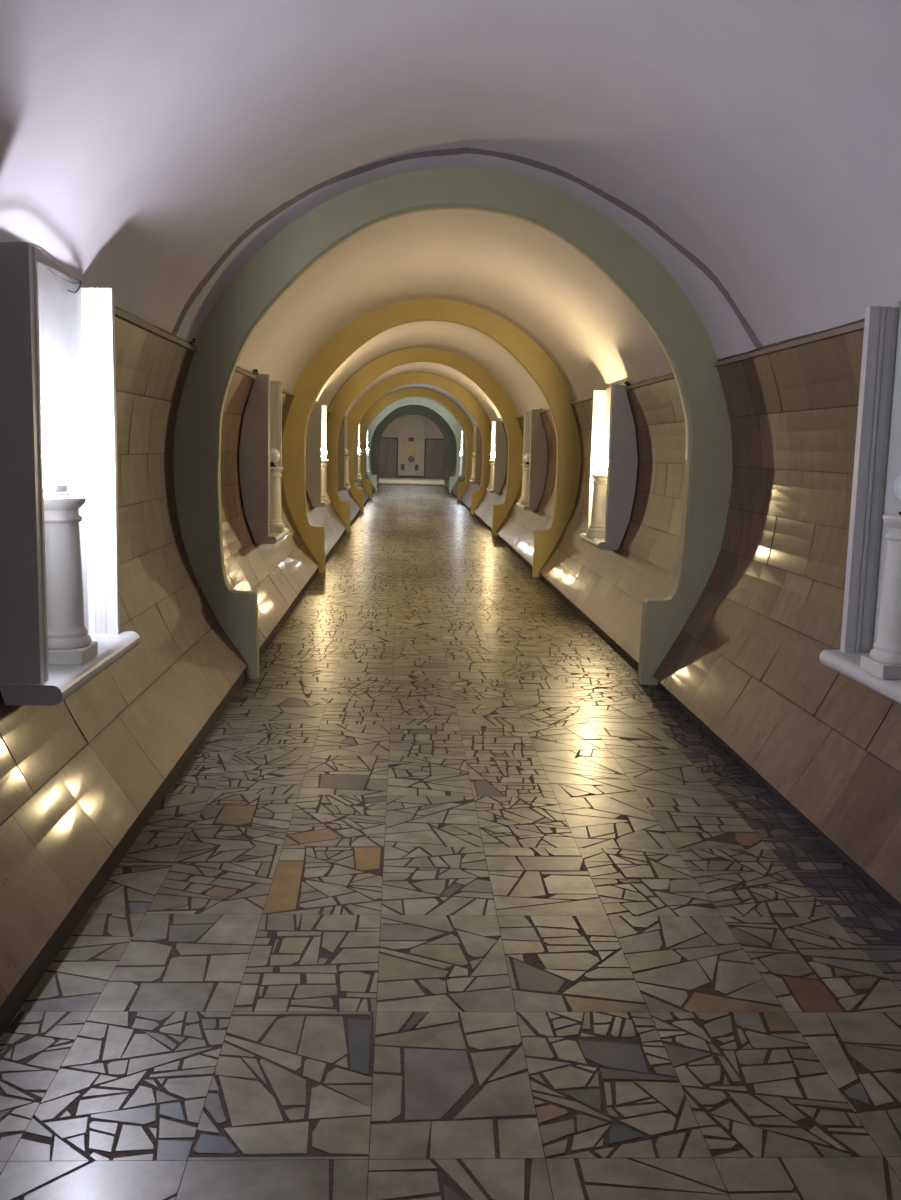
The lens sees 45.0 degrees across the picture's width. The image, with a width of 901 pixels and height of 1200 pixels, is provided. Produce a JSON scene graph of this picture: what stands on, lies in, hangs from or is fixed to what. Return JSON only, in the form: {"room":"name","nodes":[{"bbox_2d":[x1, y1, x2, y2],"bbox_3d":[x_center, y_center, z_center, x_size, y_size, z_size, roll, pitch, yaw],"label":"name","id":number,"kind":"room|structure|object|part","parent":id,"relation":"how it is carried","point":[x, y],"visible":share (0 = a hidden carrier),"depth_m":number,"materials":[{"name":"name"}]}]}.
{"room":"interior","nodes":[
{"label":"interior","id":0,"kind":"room"},
{"bbox_2d":[0,317,378,1005],"bbox_3d":[-2.199,-2.259,19.449,0.699,2.120,51.300,1,8,-3],"label":"wall","id":1,"kind":"structure","parent":0,"point":[76,773],"depth_m":5.38,"materials":[{"name":"tile"}]},
{"bbox_2d":[0,241,139,705],"bbox_3d":[-1.484,-0.478,4.094,0.341,1.530,1.090,1,8,-3],"label":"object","id":2,"kind":"object","parent":1,"relation":"attached to","point":[58,366],"visible":0.8,"depth_m":3.88,"materials":[{"name":"white paint"}]},
{"bbox_3d":[-1.502,-0.400,3.600,0.262,1.510,0.042,1,8,-3],"label":"panel","id":3,"kind":"part","parent":2,"relation":"part of","materials":[{"name":"white paint"}]},
{"bbox_2d":[0,242,81,292],"bbox_3d":[-1.471,-1.219,3.992,0.043,0.092,0.963,1,8,-4],"label":"cable","id":4,"kind":"object","parent":2,"relation":"attached to","point":[45,251],"visible":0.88,"depth_m":4.01,"materials":[{"name":"grey plastic"}]},
{"bbox_3d":[-1.416,-0.438,3.630,0.100,1.440,0.020,1,8,-3],"label":"moulding","id":5,"kind":"part","parent":2,"relation":"part of","materials":[{"name":"white paint"}]},
{"bbox_3d":[-1.519,-0.514,4.088,0.012,1.460,0.956,1,8,-3],"label":"panel","id":6,"kind":"part","parent":2,"relation":"part of","materials":[{"name":"white paint"}]},
{"bbox_2d":[42,436,97,664],"bbox_3d":[-1.450,-0.188,4.035,0.206,0.833,0.206,1,8,-3],"label":"lamp","id":7,"kind":"object","parent":2,"relation":"on","point":[69,643],"visible":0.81,"depth_m":3.98,"materials":[{"name":"paint"}]},
{"bbox_3d":[-1.442,-0.510,3.991,0.138,0.183,0.138,1,8,-3],"label":"globe","id":8,"kind":"part","parent":7,"relation":"part of","materials":[{"name":"white glass"}]},
{"bbox_2d":[0,631,139,705],"bbox_3d":[-1.437,0.246,4.198,0.211,0.070,1.090,1,8,-3],"label":"shelf","id":9,"kind":"object","parent":2,"relation":"attached to","point":[61,681],"depth_m":3.82,"materials":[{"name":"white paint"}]},
{"bbox_3d":[-1.544,-0.538,4.588,0.262,1.510,0.042,1,8,-3],"label":"panel","id":10,"kind":"part","parent":2,"relation":"part of","materials":[{"name":"white paint"}]},
{"bbox_3d":[-1.456,-0.567,4.556,0.100,1.440,0.020,1,8,-3],"label":"moulding","id":11,"kind":"part","parent":2,"relation":"part of","materials":[{"name":"white paint"}]},
{"bbox_2d":[0,484,378,1036],"bbox_3d":[-1.927,-1.252,19.602,0.074,0.098,51.296,1,8,-3],"label":"baseboard","id":12,"kind":"structure","parent":1,"relation":"attached to","point":[12,1004],"depth_m":3.92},
{"bbox_2d":[115,308,348,421],"bbox_3d":[-2.074,-2.896,16.232,0.135,0.028,45.094,1,8,-3],"label":"trim","id":13,"kind":"structure","parent":1,"relation":"on","point":[119,314],"depth_m":5.94,"materials":[{"name":"brown wood"}]},
{"bbox_2d":[114,306,193,345],"bbox_3d":[-1.577,-1.448,5.703,0.025,0.021,2.380,1,8,-3],"label":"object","id":14,"kind":"structure","parent":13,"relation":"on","point":[124,311],"depth_m":5.73,"materials":[{"name":"brown wood"}]},
{"bbox_2d":[239,372,288,543],"bbox_3d":[-1.746,-1.339,10.249,0.341,1.530,1.090,1,8,-3],"label":"wall box","id":15,"kind":"object","parent":1,"relation":"attached to","point":[261,432],"visible":0.89,"depth_m":9.76,"materials":[{"name":"white paint"}]},
{"bbox_3d":[-1.765,-1.261,9.755,0.262,1.510,0.042,1,8,-3],"label":"panel","id":16,"kind":"part","parent":15,"relation":"part of","materials":[{"name":"white paint"}]},
{"bbox_3d":[-1.678,-1.298,9.784,0.100,1.440,0.020,1,8,-3],"label":"moulding","id":17,"kind":"part","parent":15,"relation":"part of","materials":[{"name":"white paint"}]},
{"bbox_3d":[-1.807,-1.399,10.742,0.262,1.510,0.042,1,8,-3],"label":"panel","id":18,"kind":"part","parent":15,"relation":"part of","materials":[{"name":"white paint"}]},
{"bbox_2d":[253,528,288,543],"bbox_3d":[-1.699,-0.615,10.352,0.211,0.070,1.090,1,8,-3],"label":"shelf","id":19,"kind":"object","parent":15,"relation":"attached to","point":[259,537],"depth_m":9.82,"materials":[{"name":"white paint"}]},
{"bbox_3d":[-1.718,-1.428,10.711,0.100,1.440,0.020,1,8,-3],"label":"moulding","id":20,"kind":"part","parent":15,"relation":"part of","materials":[{"name":"white paint"}]},
{"bbox_2d":[270,449,284,532],"bbox_3d":[-1.682,-1.039,10.294,0.206,0.786,0.206,1,8,-3],"label":"lamp","id":21,"kind":"object","parent":15,"relation":"on","point":[276,524],"visible":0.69,"depth_m":10.24,"materials":[{"name":"paint"}]},
{"bbox_3d":[-1.674,-1.361,10.249,0.138,0.136,0.138,1,8,-3],"label":"globe","id":22,"kind":"part","parent":21,"relation":"part of"},
{"bbox_2d":[305,403,330,506],"bbox_3d":[-2.008,-2.197,16.384,0.341,1.530,1.090,1,8,-3],"label":"wall box","id":23,"kind":"object","parent":1,"relation":"attached to","point":[316,428],"visible":0.79,"depth_m":15.89,"materials":[{"name":"white paint"}]},
{"bbox_3d":[-2.026,-2.119,15.889,0.262,1.510,0.042,1,8,-3],"label":"panel","id":24,"kind":"part","parent":23,"relation":"part of","materials":[{"name":"white paint"}]},
{"bbox_2d":[311,499,330,506],"bbox_3d":[-1.961,-1.473,16.487,0.211,0.070,1.090,1,8,-3],"label":"shelf","id":25,"kind":"object","parent":23,"relation":"attached to","point":[315,502],"depth_m":15.95,"materials":[{"name":"white paint"}]},
{"bbox_3d":[-1.940,-2.156,15.919,0.100,1.440,0.020,1,8,-3],"label":"moulding","id":26,"kind":"part","parent":23,"relation":"part of","materials":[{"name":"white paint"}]},
{"bbox_3d":[-1.980,-2.286,16.845,0.100,1.440,0.020,1,8,-3],"label":"moulding","id":27,"kind":"part","parent":23,"relation":"part of","materials":[{"name":"white paint"}]},
{"bbox_2d":[321,448,328,500],"bbox_3d":[-1.944,-1.897,16.428,0.206,0.786,0.206,1,8,-3],"label":"lamp","id":28,"kind":"object","parent":23,"relation":"on","point":[324,495],"visible":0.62,"depth_m":16.38,"materials":[{"name":"paint"}]},
{"bbox_3d":[-1.936,-2.219,16.384,0.138,0.136,0.138,1,8,-3],"label":"globe","id":29,"kind":"part","parent":28,"relation":"part of","materials":[{"name":"white glass"}]},
{"bbox_2d":[337,416,350,489],"bbox_3d":[-2.278,-3.083,22.716,0.341,1.530,1.090,1,8,-3],"label":"wall box","id":30,"kind":"object","parent":1,"relation":"attached to","point":[343,432],"visible":0.53,"depth_m":22.24,"materials":[{"name":"white paint"}]},
{"bbox_3d":[-2.296,-3.005,22.222,0.262,1.510,0.042,1,8,-3],"label":"panel","id":31,"kind":"part","parent":30,"relation":"part of","materials":[{"name":"white paint"}]},
{"bbox_2d":[338,486,350,489],"bbox_3d":[-2.231,-2.359,22.820,0.211,0.070,1.090,1,8,-3],"label":"shelf","id":32,"kind":"object","parent":30,"relation":"attached to","point":[339,487],"depth_m":22.28,"materials":[{"name":"white paint"}]},
{"bbox_3d":[-2.250,-3.172,23.178,0.100,1.440,0.020,1,8,-3],"label":"moulding","id":33,"kind":"part","parent":30,"relation":"part of","materials":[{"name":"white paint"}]},
{"bbox_2d":[345,448,349,485],"bbox_3d":[-2.214,-2.783,22.761,0.206,0.786,0.206,1,8,-3],"label":"lamp","id":34,"kind":"object","parent":30,"relation":"on","point":[347,483],"visible":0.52,"depth_m":22.71,"materials":[{"name":"paint"}]},
{"bbox_2d":[354,424,361,480],"bbox_3d":[-2.548,-3.969,29.049,0.341,1.530,1.090,1,8,-3],"label":"wall box","id":35,"kind":"object","parent":1,"relation":"attached to","point":[357,435],"visible":0.41,"depth_m":28.58,"materials":[{"name":"white paint"}]},
{"bbox_3d":[-2.567,-3.891,28.555,0.262,1.510,0.042,1,8,-3],"label":"panel","id":36,"kind":"part","parent":35,"relation":"part of","materials":[{"name":"white paint"}]},
{"bbox_3d":[-2.520,-4.058,29.511,0.100,1.440,0.020,1,8,-3],"label":"moulding","id":37,"kind":"part","parent":35,"relation":"part of","materials":[{"name":"white paint"}]},
{"bbox_2d":[358,448,361,477],"bbox_3d":[-2.484,-3.668,29.094,0.206,0.786,0.206,1,8,-3],"label":"lamp","id":38,"kind":"object","parent":35,"relation":"on","point":[359,457],"visible":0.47,"depth_m":29.05,"materials":[{"name":"paint"}]},
{"bbox_2d":[364,430,369,474],"bbox_3d":[-2.826,-4.882,35.579,0.341,1.530,1.090,1,8,-3],"label":"wall box","id":39,"kind":"object","parent":1,"relation":"attached to","point":[366,436],"visible":0.39,"depth_m":35.12,"materials":[{"name":"white paint"}]},
{"bbox_3d":[-2.845,-4.804,35.085,0.262,1.510,0.042,1,8,-3],"label":"panel","id":40,"kind":"part","parent":39,"relation":"part of","materials":[{"name":"white paint"}]},
{"bbox_2d":[366,448,368,471],"bbox_3d":[-2.762,-4.582,35.624,0.206,0.786,0.206,1,8,-3],"label":"lamp","id":41,"kind":"object","parent":39,"relation":"on","point":[367,466],"visible":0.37,"depth_m":35.58,"materials":[{"name":"paint"}]},
{"bbox_2d":[379,417,443,477],"bbox_3d":[-2.121,-8.387,57.858,8.800,3.700,0.200,1,8,-3],"label":"wall","id":42,"kind":"structure","parent":0,"point":[432,431],"depth_m":57.68,"materials":[{"name":"paint"}]},
{"bbox_2d":[379,437,397,476],"bbox_3d":[-3.393,-7.589,57.775,1.180,2.080,0.080,1,8,-3],"label":"door","id":43,"kind":"structure","parent":42,"relation":"in","point":[388,453],"depth_m":57.76,"materials":[{"name":"wood"}]},
{"bbox_2d":[398,415,424,477],"bbox_3d":[-2.075,-8.344,57.664,1.395,3.670,0.300,1,8,-3],"label":"wall pier","id":44,"kind":"object","parent":42,"relation":"attached to","point":[410,426],"visible":0.82,"depth_m":57.52,"materials":[{"name":"paint"}]},
{"bbox_2d":[406,443,415,454],"bbox_3d":[-2.114,-7.991,57.550,0.520,0.640,0.020,1,8,-3],"label":"notice board","id":45,"kind":"object","parent":44,"relation":"attached to","point":[410,447],"visible":1,"depth_m":57.54,"materials":[{"name":"beige paper"}]},
{"bbox_2d":[408,456,414,461],"bbox_3d":[-2.076,-7.473,57.609,0.340,0.340,0.050,1,8,-3],"label":"clock","id":46,"kind":"object","parent":44,"relation":"attached to","point":[411,458],"depth_m":57.59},
{"bbox_2d":[424,438,444,477],"bbox_3d":[-0.839,-7.543,57.890,1.105,2.080,0.080,1,8,-3],"label":"door","id":47,"kind":"structure","parent":42,"relation":"in","point":[434,454],"depth_m":57.88,"materials":[{"name":"wood"}]},
{"bbox_2d":[370,405,456,486],"bbox_3d":[-1.570,-6.563,44.923,4.600,3.670,0.250,1,8,-3],"label":"wall","id":48,"kind":"structure","parent":0,"point":[448,435],"depth_m":44.76,"materials":[{"name":"green paint"}]},
{"bbox_2d":[0,477,900,1199],"bbox_3d":[-0.801,-1.972,26.068,8.400,0.200,64.600,1,8,-3],"label":"floor","id":49,"kind":"structure","parent":0,"point":[446,900],"depth_m":3.39,"materials":[{"name":"stone"}]},
{"bbox_2d":[368,397,461,492],"bbox_3d":[-1.309,-5.568,38.747,3.840,3.410,0.130,1,8,-3],"label":"rib","id":50,"kind":"object","parent":49,"relation":"on","point":[440,410],"visible":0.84,"depth_m":38.58,"materials":[{"name":"green paint"}]},
{"bbox_2d":[359,388,473,500],"bbox_3d":[-1.043,-4.696,32.513,3.840,3.410,0.130,1,8,-3],"label":"rib","id":51,"kind":"object","parent":49,"relation":"on","point":[454,409],"visible":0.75,"depth_m":32.35,"materials":[{"name":"paint"}]},
{"bbox_2d":[347,372,491,514],"bbox_3d":[-0.764,-3.782,25.983,3.840,3.410,0.130,1,8,-3],"label":"rib","id":52,"kind":"object","parent":49,"relation":"on","point":[363,405],"visible":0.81,"depth_m":25.83,"materials":[{"name":"paint"}]},
{"bbox_2d":[326,347,522,535],"bbox_3d":[-0.492,-2.890,19.601,3.840,3.410,0.130,1,8,-3],"label":"rib","id":53,"kind":"object","parent":49,"relation":"on","point":[360,380],"visible":0.8,"depth_m":19.46,"materials":[{"name":"paint"}]},
{"bbox_2d":[281,298,580,576],"bbox_3d":[-0.223,-2.007,13.288,3.840,3.410,0.130,1,8,-3],"label":"rib","id":54,"kind":"object","parent":49,"relation":"on","point":[557,394],"visible":0.8,"depth_m":13.16,"materials":[{"name":"paint"}]},
{"bbox_2d":[172,167,732,684],"bbox_3d":[0.040,-1.146,7.133,3.840,3.410,0.130,1,8,-3],"label":"rib","id":55,"kind":"object","parent":49,"relation":"on","point":[687,346],"visible":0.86,"depth_m":7.01,"materials":[{"name":"green paint"}]},
{"bbox_2d":[0,0,900,430],"bbox_3d":[-0.461,-3.845,19.302,3.770,1.485,51.300,1,8,-3],"label":"ceiling","id":56,"kind":"structure","parent":0,"point":[140,140],"depth_m":4.84,"materials":[{"name":"white paint"}]},
{"bbox_2d":[172,147,761,359],"bbox_3d":[0.087,-2.000,6.413,3.620,1.408,1.083,1,8,-3],"label":"trim","id":57,"kind":"structure","parent":56,"relation":"attached to","point":[729,332],"depth_m":6.62,"materials":[{"name":"white paint"}]},
{"bbox_2d":[445,330,900,903],"bbox_3d":[1.202,-2.197,19.603,0.689,2.120,51.300,1,8,-3],"label":"wall","id":58,"kind":"structure","parent":0,"point":[745,661],"depth_m":5.98,"materials":[{"name":"tile"}]},
{"bbox_2d":[458,431,466,476],"bbox_3d":[0.463,-4.823,35.728,0.341,1.530,1.090,1,8,-3],"label":"wall box","id":59,"kind":"object","parent":58,"relation":"attached to","point":[463,438],"visible":0.52,"depth_m":35.25,"materials":[{"name":"white paint"}]},
{"bbox_2d":[459,451,461,474],"bbox_3d":[0.384,-4.525,35.766,0.206,0.786,0.206,1,8,-3],"label":"lamp","id":60,"kind":"object","parent":59,"relation":"on","point":[460,471],"visible":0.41,"depth_m":35.72,"materials":[{"name":"paint"}]},
{"bbox_3d":[0.396,-4.913,36.185,0.100,1.440,0.020,1,8,-3],"label":"moulding","id":61,"kind":"part","parent":59,"relation":"part of","materials":[{"name":"white paint"}]},
{"bbox_3d":[0.523,-4.743,35.237,0.262,1.510,0.042,1,8,-3],"label":"panel","id":62,"kind":"part","parent":59,"relation":"part of","materials":[{"name":"white paint"}]},
{"bbox_2d":[470,426,482,483],"bbox_3d":[0.737,-3.923,29.296,0.341,1.530,1.090,1,8,-3],"label":"wall box","id":63,"kind":"object","parent":58,"relation":"attached to","point":[477,442],"visible":0.69,"depth_m":28.81,"materials":[{"name":"white paint"}]},
{"bbox_2d":[470,451,474,479],"bbox_3d":[0.658,-3.625,29.335,0.206,0.786,0.206,1,8,-3],"label":"lamp","id":64,"kind":"object","parent":63,"relation":"on","point":[473,458],"visible":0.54,"depth_m":29.28,"materials":[{"name":"paint"}]},
{"bbox_3d":[0.670,-4.013,29.754,0.100,1.440,0.020,1,8,-3],"label":"moulding","id":65,"kind":"part","parent":63,"relation":"part of","materials":[{"name":"white paint"}]},
{"bbox_2d":[470,480,479,483],"bbox_3d":[0.655,-3.201,29.394,0.211,0.070,1.090,1,8,-3],"label":"shelf","id":66,"kind":"object","parent":63,"relation":"attached to","point":[472,481],"depth_m":28.86,"materials":[{"name":"white paint"}]},
{"bbox_3d":[0.797,-3.843,28.806,0.262,1.510,0.042,1,8,-3],"label":"panel","id":67,"kind":"part","parent":63,"relation":"part of","materials":[{"name":"white paint"}]},
{"bbox_2d":[486,419,507,492],"bbox_3d":[0.999,-3.065,23.162,0.341,1.530,1.090,1,8,-3],"label":"wall box","id":68,"kind":"object","parent":58,"relation":"attached to","point":[498,441],"visible":0.9,"depth_m":22.67,"materials":[{"name":"white paint"}]},
{"bbox_2d":[488,452,494,488],"bbox_3d":[0.920,-2.767,23.200,0.206,0.786,0.206,1,8,-3],"label":"lamp","id":69,"kind":"object","parent":68,"relation":"on","point":[491,484],"visible":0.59,"depth_m":23.15,"materials":[{"name":"paint"}]},
{"bbox_2d":[486,488,499,492],"bbox_3d":[0.916,-2.343,23.259,0.211,0.070,1.090,1,8,-3],"label":"shelf","id":70,"kind":"object","parent":68,"relation":"attached to","point":[496,490],"depth_m":22.73,"materials":[{"name":"white paint"}]},
{"bbox_3d":[0.932,-3.155,23.619,0.100,1.440,0.020,1,8,-3],"label":"moulding","id":71,"kind":"part","parent":68,"relation":"part of","materials":[{"name":"white paint"}]},
{"bbox_3d":[1.059,-2.985,22.671,0.262,1.510,0.042,1,8,-3],"label":"panel","id":72,"kind":"part","parent":68,"relation":"part of","materials":[{"name":"white paint"}]},
{"bbox_2d":[516,408,547,510],"bbox_3d":[1.269,-2.179,16.829,0.341,1.530,1.090,1,8,-3],"label":"wall box","id":73,"kind":"object","parent":58,"relation":"attached to","point":[534,440],"visible":0.88,"depth_m":16.34,"materials":[{"name":"white paint"}]},
{"bbox_2d":[519,453,529,504],"bbox_3d":[1.190,-1.881,16.867,0.206,0.786,0.206,1,8,-3],"label":"lamp","id":74,"kind":"object","parent":73,"relation":"on","point":[525,480],"visible":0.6,"depth_m":16.81,"materials":[{"name":"paint"}]},
{"bbox_3d":[1.198,-2.203,16.823,0.138,0.136,0.138,1,8,-3],"label":"globe","id":75,"kind":"part","parent":74,"relation":"part of"},
{"bbox_3d":[1.202,-2.270,17.287,0.100,1.440,0.020,1,8,-3],"label":"moulding","id":76,"kind":"part","parent":73,"relation":"part of","materials":[{"name":"white paint"}]},
{"bbox_2d":[516,502,537,510],"bbox_3d":[1.186,-1.458,16.926,0.211,0.070,1.090,1,8,-3],"label":"shelf","id":77,"kind":"object","parent":73,"relation":"attached to","point":[532,506],"depth_m":16.40,"materials":[{"name":"white paint"}]},
{"bbox_3d":[1.242,-2.140,16.360,0.100,1.440,0.020,1,8,-3],"label":"moulding","id":78,"kind":"part","parent":73,"relation":"part of","materials":[{"name":"white paint"}]},
{"bbox_3d":[1.329,-2.100,16.338,0.262,1.510,0.042,1,8,-3],"label":"panel","id":79,"kind":"part","parent":73,"relation":"part of","materials":[{"name":"white paint"}]},
{"bbox_2d":[579,384,637,549],"bbox_3d":[1.537,-1.300,10.546,0.341,1.530,1.090,1,8,-3],"label":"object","id":80,"kind":"object","parent":58,"relation":"attached to","point":[613,438],"visible":0.8,"depth_m":10.07,"materials":[{"name":"white paint"}]},
{"bbox_3d":[1.470,-1.391,11.003,0.100,1.440,0.020,1,8,-3],"label":"moulding","id":81,"kind":"part","parent":80,"relation":"part of","materials":[{"name":"white paint"}]},
{"bbox_2d":[586,456,607,537],"bbox_3d":[1.458,-1.003,10.584,0.206,0.786,0.206,1,8,-3],"label":"lamp","id":82,"kind":"object","parent":80,"relation":"on","point":[597,527],"visible":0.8,"depth_m":10.53,"materials":[{"name":"paint"}]},
{"bbox_3d":[1.466,-1.325,10.539,0.138,0.136,0.138,1,8,-3],"label":"globe","id":83,"kind":"part","parent":82,"relation":"part of","materials":[{"name":"white glass"}]},
{"bbox_3d":[1.555,-1.359,11.043,0.262,1.510,0.042,1,8,-3],"label":"panel","id":84,"kind":"part","parent":80,"relation":"part of","materials":[{"name":"white paint"}]},
{"bbox_2d":[579,533,620,549],"bbox_3d":[1.454,-0.579,10.643,0.211,0.070,1.090,1,8,-3],"label":"shelf","id":85,"kind":"object","parent":80,"relation":"attached to","point":[604,543],"depth_m":10.12,"materials":[{"name":"white paint"}]},
{"bbox_3d":[1.510,-1.261,10.077,0.100,1.440,0.020,1,8,-3],"label":"moulding","id":86,"kind":"part","parent":80,"relation":"part of","materials":[{"name":"white paint"}]},
{"bbox_3d":[1.574,-1.334,10.543,0.012,1.460,0.956,1,8,-3],"label":"panel","id":87,"kind":"part","parent":80,"relation":"part of","materials":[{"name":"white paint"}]},
{"bbox_3d":[1.597,-1.221,10.055,0.262,1.510,0.042,1,8,-3],"label":"panel","id":88,"kind":"part","parent":80,"relation":"part of","materials":[{"name":"white paint"}]},
{"bbox_2d":[472,321,864,429],"bbox_3d":[1.387,-2.833,16.388,0.135,0.028,45.094,1,8,-3],"label":"trim","id":89,"kind":"structure","parent":58,"relation":"on","point":[856,327],"depth_m":5.98,"materials":[{"name":"brown wood"}]},
{"bbox_2d":[628,373,672,385],"bbox_3d":[1.673,-1.765,8.566,0.023,0.021,2.700,1,8,-3],"label":"cable","id":90,"kind":"object","parent":89,"relation":"on","point":[669,373],"visible":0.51,"depth_m":8.99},
{"bbox_2d":[717,318,864,360],"bbox_3d":[1.791,-1.374,5.776,0.024,0.020,2.540,1,8,-3],"label":"cable","id":91,"kind":"object","parent":89,"relation":"on","point":[860,320],"visible":0.75,"depth_m":5.66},
{"bbox_2d":[446,487,900,911],"bbox_3d":[0.895,-1.183,19.732,0.035,0.060,51.296,1,8,-3],"label":"baseboard","id":92,"kind":"structure","parent":58,"relation":"attached to","point":[850,861],"depth_m":5.15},
{"bbox_2d":[819,302,900,703],"bbox_3d":[1.812,-0.397,4.085,0.341,1.530,1.090,1,8,-3],"label":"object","id":93,"kind":"object","parent":58,"relation":"attached to","point":[877,459],"visible":0.83,"depth_m":4.53,"materials":[{"name":"white paint"}]},
{"bbox_2d":[819,649,900,703],"bbox_3d":[1.730,0.325,4.182,0.211,0.070,1.090,1,8,-3],"label":"shelf","id":94,"kind":"object","parent":93,"relation":"attached to","point":[846,662],"depth_m":4.39,"materials":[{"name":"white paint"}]},
{"bbox_3d":[1.746,-0.487,4.542,0.100,1.440,0.020,1,8,-3],"label":"moulding","id":95,"kind":"part","parent":93,"relation":"part of","materials":[{"name":"white paint"}]},
{"bbox_3d":[1.830,-0.455,4.582,0.262,1.510,0.042,1,8,-3],"label":"panel","id":96,"kind":"part","parent":93,"relation":"part of","materials":[{"name":"white paint"}]},
{"bbox_2d":[860,473,900,679],"bbox_3d":[1.733,-0.102,4.143,0.206,0.786,0.206,1,8,-3],"label":"lamp","id":97,"kind":"object","parent":93,"relation":"on","point":[883,661],"visible":1,"depth_m":4.11,"materials":[{"name":"paint"}]},
{"bbox_3d":[1.740,-0.423,4.098,0.138,0.136,0.138,1,8,-3],"label":"globe","id":98,"kind":"part","parent":97,"relation":"part of"},
{"bbox_3d":[1.849,-0.431,4.081,0.012,1.460,0.956,1,8,-3],"label":"panel","id":99,"kind":"part","parent":93,"relation":"part of","materials":[{"name":"white paint"}]}
]}

